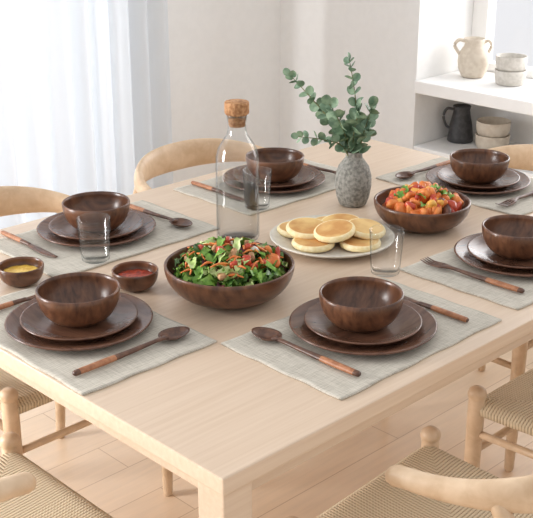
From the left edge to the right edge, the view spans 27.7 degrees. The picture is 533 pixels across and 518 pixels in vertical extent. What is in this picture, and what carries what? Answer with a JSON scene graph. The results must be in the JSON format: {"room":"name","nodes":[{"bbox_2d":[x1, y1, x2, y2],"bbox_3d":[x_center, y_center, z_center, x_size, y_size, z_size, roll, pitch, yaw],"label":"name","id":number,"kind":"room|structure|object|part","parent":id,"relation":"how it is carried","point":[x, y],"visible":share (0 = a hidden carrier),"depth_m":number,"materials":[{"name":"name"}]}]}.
{"room":"dining room","nodes":[
{"label":"dining room","id":0,"kind":"room"},
{"bbox_2d":[167,0,279,182],"bbox_3d":[-1.847,-0.847,3.034,6.200,2.600,0.140,-19,28,-41],"label":"wall","id":1,"kind":"structure","parent":0,"point":[220,51],"depth_m":4.68,"materials":[{"name":"paint"}]},
{"bbox_3d":[-1.435,-2.024,2.833,2.942,0.024,0.096,-19,28,-41],"label":"curtain rod","id":2,"kind":"object","parent":1,"relation":"attached to","visible":0},
{"bbox_2d":[0,0,172,228],"bbox_3d":[-1.409,-0.863,3.254,2.830,2.430,0.092,-19,28,-41],"label":"sheer curtain","id":3,"kind":"object","parent":2,"relation":"hanging from","point":[85,94],"visible":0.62,"depth_m":4.07,"materials":[{"name":"white fabric"}]},
{"bbox_2d":[0,347,532,517],"bbox_3d":[-0.026,1.008,1.902,6.400,0.050,5.300,-19,28,-41],"label":"floor","id":4,"kind":"structure","parent":0,"point":[115,477],"depth_m":2.99,"materials":[{"name":"brown wood"}]},
{"bbox_2d":[0,432,112,517],"bbox_3d":[-0.554,0.564,1.927,0.549,0.770,0.553,-19,28,-41],"label":"dining chair","id":5,"kind":"object","parent":4,"relation":"on","point":[27,490],"visible":1,"depth_m":2.04,"materials":[{"name":"beige wicker"}]},
{"bbox_2d":[0,186,172,496],"bbox_3d":[-0.592,0.254,2.732,0.553,0.770,0.549,-19,28,-41],"label":"dining chair","id":6,"kind":"object","parent":4,"relation":"on","point":[17,397],"visible":0.21,"depth_m":2.56,"materials":[{"name":"brown wood"}]},
{"bbox_2d":[133,138,263,193],"bbox_3d":[-0.087,0.077,3.191,0.553,0.770,0.549,-19,28,-41],"label":"dining chair","id":7,"kind":"object","parent":4,"relation":"on","point":[179,155],"visible":0.2,"depth_m":3.25,"materials":[{"name":"brown wood"}]},
{"bbox_2d":[0,139,532,517],"bbox_3d":[0.105,0.314,2.592,1.605,0.750,1.165,-19,28,-41],"label":"dining table","id":8,"kind":"object","parent":4,"relation":"on","point":[222,420],"visible":0.39,"depth_m":1.86,"materials":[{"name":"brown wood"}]},
{"bbox_2d":[0,256,43,287],"bbox_3d":[-0.505,0.031,2.225,0.095,0.042,0.095,-19,28,-41],"label":"dip bowl","id":9,"kind":"object","parent":8,"relation":"on","point":[24,271],"visible":1,"depth_m":2.21,"materials":[{"name":"brown wood"}]},
{"bbox_2d":[0,285,216,395],"bbox_3d":[-0.354,0.129,2.025,0.298,0.003,0.458,-19,28,-41],"label":"placemat","id":10,"kind":"object","parent":8,"relation":"on","point":[59,365],"visible":0.38,"depth_m":1.91,"materials":[{"name":"fabric"}]},
{"bbox_2d":[0,295,35,309],"bbox_3d":[-0.478,0.081,2.129,0.221,0.010,0.020,-19,28,-41],"label":"table knife","id":11,"kind":"object","parent":10,"relation":"on","point":[21,300],"visible":0.44,"depth_m":2.11,"materials":[{"name":"brown wood"}]},
{"bbox_2d":[4,292,152,350],"bbox_3d":[-0.350,0.118,2.024,0.274,0.018,0.274,-14,25,-32],"label":"dinner plate","id":12,"kind":"object","parent":10,"relation":"on","point":[12,325],"visible":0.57,"depth_m":1.97,"materials":[{"name":"brown wood"}]},
{"bbox_2d":[20,296,137,340],"bbox_3d":[-0.350,0.112,2.022,0.218,0.019,0.218,14,25,33],"label":"plate","id":13,"kind":"object","parent":12,"relation":"on","point":[33,320],"visible":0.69,"depth_m":2.00,"materials":[{"name":"brown wood"}]},
{"bbox_2d":[35,272,119,326],"bbox_3d":[-0.350,0.083,2.015,0.156,0.066,0.156,-9,23,-22],"label":"soup bowl","id":14,"kind":"object","parent":13,"relation":"on","point":[76,299],"visible":1,"depth_m":2.03,"materials":[{"name":"brown wood"}]},
{"bbox_2d":[72,326,189,375],"bbox_3d":[-0.236,0.163,1.913,0.256,0.012,0.045,-19,28,-41],"label":"wooden spoon","id":15,"kind":"object","parent":10,"relation":"on","point":[173,333],"visible":1,"depth_m":1.92,"materials":[{"name":"brown wood"}]},
{"bbox_2d":[0,200,219,276],"bbox_3d":[-0.376,-0.053,2.497,0.458,0.003,0.298,-19,28,-41],"label":"placemat","id":16,"kind":"object","parent":8,"relation":"on","point":[69,259],"visible":0.62,"depth_m":2.43,"materials":[{"name":"fabric"}]},
{"bbox_2d":[1,230,57,257],"bbox_3d":[-0.536,-0.034,2.425,0.020,0.010,0.221,-19,28,-41],"label":"table knife","id":17,"kind":"object","parent":16,"relation":"on","point":[5,233],"visible":1,"depth_m":2.42,"materials":[{"name":"brown wood"}]},
{"bbox_2d":[76,212,110,263],"bbox_3d":[-0.371,-0.044,2.333,0.073,0.096,0.073,-19,28,-41],"label":"drinking glass","id":18,"kind":"object","parent":16,"relation":"on","point":[94,212],"visible":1,"depth_m":2.33,"materials":[{"name":"clear glass"}]},
{"bbox_2d":[36,209,155,246],"bbox_3d":[-0.395,-0.070,2.512,0.274,0.018,0.274,-7,22,-18],"label":"dinner plate","id":19,"kind":"object","parent":16,"relation":"on","point":[43,230],"visible":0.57,"depth_m":2.46,"materials":[{"name":"brown wood"}]},
{"bbox_2d":[49,211,143,240],"bbox_3d":[-0.395,-0.076,2.509,0.218,0.019,0.218,8,22,19],"label":"plate","id":20,"kind":"object","parent":19,"relation":"on","point":[59,225],"visible":0.63,"depth_m":2.49,"materials":[{"name":"brown wood"}]},
{"bbox_2d":[62,191,129,232],"bbox_3d":[-0.393,-0.103,2.497,0.156,0.066,0.156,2,21,6],"label":"soup bowl","id":21,"kind":"object","parent":20,"relation":"on","point":[107,204],"visible":1,"depth_m":2.47,"materials":[{"name":"brown wood"}]},
{"bbox_2d":[130,204,192,226],"bbox_3d":[-0.269,-0.107,2.614,0.256,0.012,0.045,19,28,41],"label":"wooden spoon","id":22,"kind":"object","parent":16,"relation":"on","point":[180,222],"visible":0.92,"depth_m":2.58,"materials":[{"name":"brown wood"}]},
{"bbox_2d":[112,261,158,291],"bbox_3d":[-0.267,0.040,2.202,0.095,0.042,0.095,-19,28,-41],"label":"dip bowl","id":23,"kind":"object","parent":8,"relation":"on","point":[132,276],"visible":0.96,"depth_m":2.19,"materials":[{"name":"brown wood"}]},
{"bbox_2d":[164,235,294,309],"bbox_3d":[-0.074,0.015,2.149,0.260,0.126,0.260,10,23,24],"label":"salad bowl","id":24,"kind":"object","parent":8,"relation":"on","point":[227,273],"visible":1,"depth_m":2.08,"materials":[{"name":"brown wood"}]},
{"bbox_2d":[216,99,257,239],"bbox_3d":[-0.066,-0.198,2.432,0.098,0.319,0.098,-19,28,-41],"label":"water bottle","id":25,"kind":"object","parent":8,"relation":"on","point":[236,110],"visible":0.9,"depth_m":2.37,"materials":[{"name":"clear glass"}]},
{"bbox_2d":[173,159,371,215],"bbox_3d":[0.021,-0.201,2.881,0.458,0.003,0.298,-19,28,-41],"label":"placemat","id":26,"kind":"object","parent":8,"relation":"on","point":[275,200],"visible":0.42,"depth_m":2.78,"materials":[{"name":"fabric"}]},
{"bbox_2d":[191,181,249,201],"bbox_3d":[-0.122,-0.175,2.792,0.020,0.010,0.221,-19,28,-41],"label":"table knife","id":27,"kind":"object","parent":26,"relation":"on","point":[198,184],"visible":1,"depth_m":2.79,"materials":[{"name":"brown wood"}]},
{"bbox_2d":[242,166,271,210],"bbox_3d":[-0.023,-0.174,2.671,0.073,0.096,0.073,-19,28,-41],"label":"drinking glass","id":28,"kind":"object","parent":26,"relation":"on","point":[250,166],"visible":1,"depth_m":2.67,"materials":[{"name":"clear glass"}]},
{"bbox_2d":[222,165,324,193],"bbox_3d":[0.020,-0.211,2.878,0.274,0.018,0.274,-7,22,-17],"label":"dinner plate","id":29,"kind":"object","parent":26,"relation":"on","point":[227,177],"visible":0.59,"depth_m":2.83,"materials":[{"name":"brown wood"}]},
{"bbox_2d":[233,166,314,188],"bbox_3d":[0.020,-0.217,2.876,0.218,0.019,0.218,7,22,18],"label":"plate","id":30,"kind":"object","parent":29,"relation":"on","point":[305,175],"visible":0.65,"depth_m":2.86,"materials":[{"name":"brown wood"}]},
{"bbox_2d":[245,147,303,182],"bbox_3d":[0.022,-0.244,2.864,0.156,0.066,0.156,3,21,8],"label":"soup bowl","id":31,"kind":"object","parent":30,"relation":"on","point":[285,164],"visible":0.98,"depth_m":2.83,"materials":[{"name":"brown wood"}]},
{"bbox_2d":[303,163,335,174],"bbox_3d":[0.146,-0.248,2.981,0.256,0.012,0.045,19,28,41],"label":"wooden spoon","id":32,"kind":"object","parent":26,"relation":"on","point":[305,164],"visible":0.28,"depth_m":2.97,"materials":[{"name":"brown wood"}]},
{"bbox_2d":[283,52,379,207],"bbox_3d":[0.162,-0.313,2.651,0.236,0.376,0.134,-2,21,-6],"label":"ceramic vase","id":33,"kind":"object","parent":8,"relation":"on","point":[353,176],"visible":1,"depth_m":2.64,"materials":[{"name":"ceramic"}]},
{"bbox_2d":[270,213,394,258],"bbox_3d":[0.149,-0.062,2.446,0.283,0.056,0.283,-19,28,-41],"label":"serving plate","id":34,"kind":"object","parent":8,"relation":"on","point":[340,235],"visible":0.98,"depth_m":2.41,"materials":[{"name":"white ceramic"}]},
{"bbox_2d":[221,278,501,400],"bbox_3d":[0.182,0.135,2.008,0.458,0.003,0.298,-19,28,-41],"label":"placemat","id":35,"kind":"object","parent":8,"relation":"on","point":[331,381],"visible":0.57,"depth_m":1.92,"materials":[{"name":"fabric"}]},
{"bbox_2d":[251,327,360,376],"bbox_3d":[0.067,0.164,1.911,0.256,0.012,0.045,19,28,41],"label":"wooden spoon","id":36,"kind":"object","parent":35,"relation":"on","point":[264,333],"visible":1,"depth_m":1.92,"materials":[{"name":"brown wood"}]},
{"bbox_2d":[289,298,437,355],"bbox_3d":[0.179,0.124,2.008,0.274,0.018,0.274,15,26,34],"label":"dinner plate","id":37,"kind":"object","parent":35,"relation":"on","point":[428,329],"visible":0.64,"depth_m":1.95,"materials":[{"name":"brown wood"}]},
{"bbox_2d":[304,302,421,344],"bbox_3d":[0.179,0.118,2.006,0.218,0.019,0.218,-14,25,-33],"label":"plate","id":38,"kind":"object","parent":37,"relation":"on","point":[408,322],"visible":0.61,"depth_m":1.98,"materials":[{"name":"brown wood"}]},
{"bbox_2d":[319,276,403,331],"bbox_3d":[0.174,0.091,1.995,0.156,0.066,0.156,11,24,26],"label":"soup bowl","id":39,"kind":"object","parent":38,"relation":"on","point":[352,303],"visible":1,"depth_m":2.02,"materials":[{"name":"brown wood"}]},
{"bbox_2d":[404,296,468,321],"bbox_3d":[0.304,0.087,2.111,0.020,0.010,0.221,-19,28,-41],"label":"table knife","id":40,"kind":"object","parent":35,"relation":"on","point":[448,313],"visible":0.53,"depth_m":2.08,"materials":[{"name":"brown wood"}]},
{"bbox_2d":[369,224,404,271],"bbox_3d":[0.252,-0.016,2.272,0.073,0.096,0.073,-19,28,-41],"label":"drinking glass","id":41,"kind":"object","parent":8,"relation":"on","point":[390,224],"visible":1,"depth_m":2.27,"materials":[{"name":"clear glass"}]},
{"bbox_2d":[374,181,470,232],"bbox_3d":[0.368,-0.129,2.554,0.228,0.104,0.228,16,26,35],"label":"bowl","id":42,"kind":"object","parent":8,"relation":"on","point":[423,207],"visible":1,"depth_m":2.50,"materials":[{"name":"brown wood"}]},
{"bbox_2d":[376,157,532,214],"bbox_3d":[0.560,-0.198,2.873,0.298,0.003,0.458,-19,28,-41],"label":"placemat","id":43,"kind":"object","parent":8,"relation":"on","point":[523,206],"visible":0.41,"depth_m":2.78,"materials":[{"name":"fabric"}]},
{"bbox_2d":[395,160,449,178],"bbox_3d":[0.442,-0.248,2.979,0.256,0.012,0.045,-19,28,-41],"label":"wooden spoon","id":44,"kind":"object","parent":43,"relation":"on","point":[405,174],"visible":0.9,"depth_m":2.94,"materials":[{"name":"brown wood"}]},
{"bbox_2d":[426,164,530,194],"bbox_3d":[0.561,-0.208,2.871,0.274,0.018,0.274,-7,22,-18],"label":"dinner plate","id":45,"kind":"object","parent":43,"relation":"on","point":[431,176],"visible":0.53,"depth_m":2.82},
{"bbox_2d":[436,165,519,189],"bbox_3d":[0.561,-0.214,2.869,0.218,0.019,0.218,8,22,20],"label":"plate","id":46,"kind":"object","parent":45,"relation":"on","point":[446,174],"visible":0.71,"depth_m":2.85,"materials":[{"name":"brown wood"}]},
{"bbox_2d":[450,148,509,183],"bbox_3d":[0.561,-0.240,2.854,0.156,0.066,0.156,2,21,5],"label":"soup bowl","id":47,"kind":"object","parent":46,"relation":"on","point":[473,165],"visible":1,"depth_m":2.82,"materials":[{"name":"brown wood"}]},
{"bbox_2d":[495,191,532,206],"bbox_3d":[0.664,-0.162,2.757,0.028,0.011,0.250,20,28,41],"label":"fork","id":48,"kind":"object","parent":43,"relation":"on","point":[508,202],"depth_m":2.71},
{"bbox_2d":[400,248,532,309],"bbox_3d":[0.549,0.004,2.349,0.458,0.003,0.298,-19,28,-41],"label":"placemat","id":49,"kind":"object","parent":8,"relation":"on","point":[450,278],"visible":0.34,"depth_m":2.24,"materials":[{"name":"fabric"}]},
{"bbox_2d":[420,257,524,292],"bbox_3d":[0.428,0.034,2.248,0.250,0.011,0.028,20,28,41],"label":"fork","id":50,"kind":"object","parent":49,"relation":"on","point":[430,262],"depth_m":2.24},
{"bbox_2d":[454,233,532,276],"bbox_3d":[0.546,-0.007,2.348,0.274,0.018,0.274,19,28,40],"label":"dinner plate","id":51,"kind":"object","parent":49,"relation":"on","point":[461,251],"visible":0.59,"depth_m":2.30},
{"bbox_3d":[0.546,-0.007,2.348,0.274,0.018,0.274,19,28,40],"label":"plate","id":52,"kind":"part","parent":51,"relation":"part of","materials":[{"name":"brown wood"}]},
{"bbox_2d":[467,235,532,269],"bbox_3d":[0.546,-0.013,2.346,0.218,0.019,0.218,-18,27,-39],"label":"plate","id":53,"kind":"object","parent":51,"relation":"on","point":[477,246],"visible":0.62,"depth_m":2.32,"materials":[{"name":"brown wood"}]},
{"bbox_2d":[482,214,532,259],"bbox_3d":[0.543,-0.041,2.337,0.156,0.066,0.156,18,27,38],"label":"soup bowl","id":54,"kind":"object","parent":53,"relation":"on","point":[510,236],"visible":1,"depth_m":2.32,"materials":[{"name":"brown wood"}]},
{"bbox_2d":[286,425,532,517],"bbox_3d":[0.380,0.555,1.952,0.549,0.770,0.553,18,28,39],"label":"dining chair","id":55,"kind":"object","parent":4,"relation":"on","point":[430,482],"visible":1,"depth_m":2.01,"materials":[{"name":"beige wicker"}]},
{"bbox_2d":[413,71,532,177],"bbox_3d":[1.446,-0.175,3.926,0.373,0.704,2.051,-19,28,-41],"label":"built-in shelf","id":56,"kind":"object","parent":4,"relation":"on","point":[486,98],"visible":0.37,"depth_m":4.34,"materials":[{"name":"white paint"}]},
{"bbox_2d":[442,104,472,143],"bbox_3d":[0.810,-0.567,4.516,0.113,0.151,0.112,-19,28,-41],"label":"pitcher","id":57,"kind":"object","parent":56,"relation":"on","point":[460,131],"visible":1,"depth_m":4.49,"materials":[{"name":"black ceramic"}]},
{"bbox_2d":[453,36,492,78],"bbox_3d":[0.845,-0.822,4.406,0.128,0.158,0.128,-19,28,-41],"label":"ceramic jug","id":58,"kind":"object","parent":56,"relation":"on","point":[473,58],"visible":1,"depth_m":4.37,"materials":[{"name":"beige ceramic"}]},
{"bbox_2d":[475,117,510,148],"bbox_3d":[0.925,-0.510,4.416,0.140,0.115,0.140,-19,28,-41],"label":"stacked cups","id":59,"kind":"object","parent":56,"relation":"on","point":[492,132],"visible":0.88,"depth_m":4.37,"materials":[{"name":"beige ceramic"}]},
{"bbox_2d":[494,53,527,86],"bbox_3d":[0.967,-0.749,4.277,0.124,0.113,0.124,-19,28,-41],"label":"stacked cups","id":60,"kind":"object","parent":56,"relation":"on","point":[510,71],"visible":1,"depth_m":4.24,"materials":[{"name":"grey ceramic"}]},
{"bbox_2d":[464,368,532,467],"bbox_3d":[0.801,0.381,2.402,0.553,0.770,0.549,-19,28,-41],"label":"dining chair","id":61,"kind":"object","parent":4,"relation":"on","point":[510,405],"visible":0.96,"depth_m":2.40,"materials":[{"name":"brown wood"}]},
{"bbox_2d":[478,144,532,471],"bbox_3d":[0.691,0.102,3.126,0.549,0.770,0.553,-19,28,-41],"label":"dining chair","id":62,"kind":"object","parent":4,"relation":"on","point":[521,155],"visible":0.06,"depth_m":2.93,"materials":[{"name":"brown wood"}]},
{"bbox_2d":[280,0,532,149],"bbox_3d":[1.953,-0.903,3.179,0.460,2.600,5.225,-19,28,-41],"label":"wall","id":63,"kind":"structure","parent":0,"point":[393,44],"depth_m":4.53,"materials":[{"name":"paint"}]},
{"bbox_2d":[471,0,532,77],"bbox_3d":[1.603,-1.210,3.691,0.060,1.396,2.055,-19,28,-41],"label":"window","id":64,"kind":"structure","parent":63,"relation":"in","point":[484,11],"depth_m":4.51,"materials":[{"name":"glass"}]}
]}

